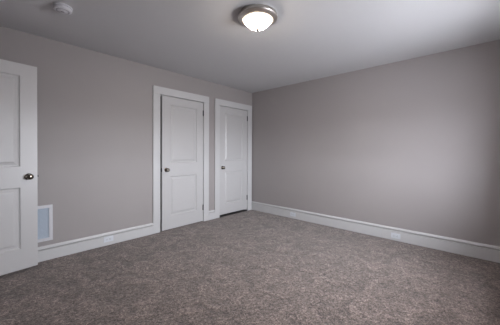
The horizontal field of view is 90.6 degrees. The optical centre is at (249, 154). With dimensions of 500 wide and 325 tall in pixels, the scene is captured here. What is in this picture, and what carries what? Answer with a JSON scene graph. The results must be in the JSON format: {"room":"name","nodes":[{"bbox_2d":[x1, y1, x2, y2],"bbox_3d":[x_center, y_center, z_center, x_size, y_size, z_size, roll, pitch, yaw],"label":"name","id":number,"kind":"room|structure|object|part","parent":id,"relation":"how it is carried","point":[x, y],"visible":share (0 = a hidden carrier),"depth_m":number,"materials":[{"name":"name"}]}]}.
{"room":"empty bedroom","nodes":[
{"label":"empty bedroom","id":0,"kind":"room"},
{"bbox_2d":[0,26,251,250],"bbox_3d":[-1.439,-0.041,3.685,0.120,2.490,4.470,1,1,43],"label":"wall","id":1,"kind":"structure","parent":0,"point":[95,109],"depth_m":3.07,"materials":[{"name":"grey paint"}]},
{"bbox_2d":[38,204,52,242],"bbox_3d":[-2.341,0.751,2.621,0.014,0.395,0.400,1,1,43],"label":"air vent","id":2,"kind":"object","parent":1,"relation":"in","point":[45,212],"visible":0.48,"depth_m":2.72,"materials":[{"name":"white plastic"}]},
{"bbox_2d":[38,210,214,261],"bbox_3d":[-1.732,1.077,3.279,0.020,0.159,3.227,1,1,43],"label":"baseboard","id":3,"kind":"structure","parent":1,"relation":"attached to","point":[51,253],"depth_m":3.04,"materials":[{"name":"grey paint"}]},
{"bbox_2d":[104,235,112,242],"bbox_3d":[-1.811,1.079,3.173,0.009,0.070,0.114,1,1,43],"label":"wall outlet","id":4,"kind":"object","parent":3,"relation":"attached to","point":[109,238],"visible":1,"depth_m":3.17,"materials":[{"name":"white plastic"}]},
{"bbox_2d":[153,85,208,233],"bbox_3d":[-1.114,0.070,4.021,0.142,2.165,1.011,1,1,43],"label":"trim","id":5,"kind":"structure","parent":1,"relation":"attached to","point":[158,91],"depth_m":3.69,"materials":[{"name":"white paint"}]},
{"bbox_2d":[161,95,203,230],"bbox_3d":[-1.077,0.124,4.004,0.165,2.036,0.780,1,1,42],"label":"door","id":6,"kind":"structure","parent":1,"relation":"in","point":[181,119],"depth_m":3.95,"materials":[{"name":"white paint"}]},
{"bbox_2d":[214,98,251,218],"bbox_3d":[-0.344,0.065,4.854,0.142,2.165,0.979,1,1,43],"label":"trim","id":7,"kind":"structure","parent":1,"relation":"attached to","point":[218,102],"depth_m":4.56,"materials":[{"name":"white paint"}]},
{"bbox_2d":[220,210,246,216],"bbox_3d":[-0.354,1.147,4.864,0.114,0.020,0.747,1,1,43],"label":"gap","id":8,"kind":"object","parent":1,"relation":"attached to","point":[239,211],"depth_m":4.83,"materials":[{"name":"grey"}]},
{"bbox_2d":[220,106,247,214],"bbox_3d":[-0.326,0.106,4.833,0.165,2.012,0.764,1,1,43],"label":"door","id":9,"kind":"structure","parent":1,"relation":"in","point":[233,122],"depth_m":4.81,"materials":[{"name":"white paint"}]},
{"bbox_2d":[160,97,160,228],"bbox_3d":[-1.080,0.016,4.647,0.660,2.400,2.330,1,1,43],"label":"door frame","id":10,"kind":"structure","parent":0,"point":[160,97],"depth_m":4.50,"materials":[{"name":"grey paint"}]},
{"bbox_2d":[0,210,499,324],"bbox_3d":[-0.005,1.176,2.284,4.190,0.005,4.350,1,1,43],"label":"floor","id":11,"kind":"structure","parent":0,"point":[250,267],"depth_m":2.29,"materials":[{"name":"beige carpet"}]},
{"bbox_2d":[0,0,499,92],"bbox_3d":[0.103,-1.316,2.116,4.490,0.100,4.670,1,1,43],"label":"ceiling","id":12,"kind":"structure","parent":0,"point":[206,40],"depth_m":2.56,"materials":[{"name":"white paint"}]},
{"bbox_2d":[52,2,72,14],"bbox_3d":[-1.610,-1.250,2.129,0.142,0.046,0.142,1,1,43],"label":"smoke detector","id":13,"kind":"object","parent":12,"relation":"attached to","point":[62,8],"visible":1,"depth_m":2.10,"materials":[{"name":"white plastic"}]},
{"bbox_2d":[238,4,277,30],"bbox_3d":[0.071,-1.194,2.240,0.356,0.146,0.356,1,1,43],"label":"ceiling light","id":14,"kind":"object","parent":12,"relation":"attached to","point":[257,17],"visible":1,"depth_m":2.15,"materials":[{"name":"white glass"}]},
{"bbox_3d":[0.071,-1.179,2.241,0.272,0.085,0.272,1,1,43],"label":"lamp shade","id":15,"kind":"part","parent":14,"relation":"part of","materials":[{"name":"white glass"}]},
{"bbox_2d":[252,40,499,249],"bbox_3d":[1.686,-0.029,3.757,4.370,2.490,0.120,1,1,43],"label":"wall","id":16,"kind":"structure","parent":0,"point":[413,144],"depth_m":3.41,"materials":[{"name":"grey paint"}]},
{"bbox_2d":[252,201,499,262],"bbox_3d":[1.517,1.078,3.825,4.050,0.174,0.020,1,1,43],"label":"baseboard","id":17,"kind":"structure","parent":16,"relation":"attached to","point":[493,255],"depth_m":3.37,"materials":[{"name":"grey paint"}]},
{"bbox_2d":[391,233,399,238],"bbox_3d":[1.984,1.105,3.373,0.114,0.070,0.009,1,1,43],"label":"wall outlet","id":18,"kind":"object","parent":16,"relation":"attached to","point":[393,235],"visible":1,"depth_m":3.37,"materials":[{"name":"white plastic"}]},
{"bbox_3d":[-1.452,-0.013,0.599,4.050,2.490,0.320,1,1,43],"label":"wall","id":19,"kind":"structure","parent":0,"visible":0},
{"bbox_2d":[0,59,38,275],"bbox_3d":[-2.414,0.120,2.239,0.165,2.030,0.787,1,1,35],"label":"door","id":20,"kind":"structure","parent":19,"relation":"in","point":[18,81],"depth_m":2.43,"materials":[{"name":"white paint"}]},
{"bbox_3d":[-2.184,0.219,2.461,0.039,0.057,0.057,1,1,35],"label":"knob","id":21,"kind":"part","parent":20,"relation":"part of","materials":[{"name":"silver metal"}]}
]}

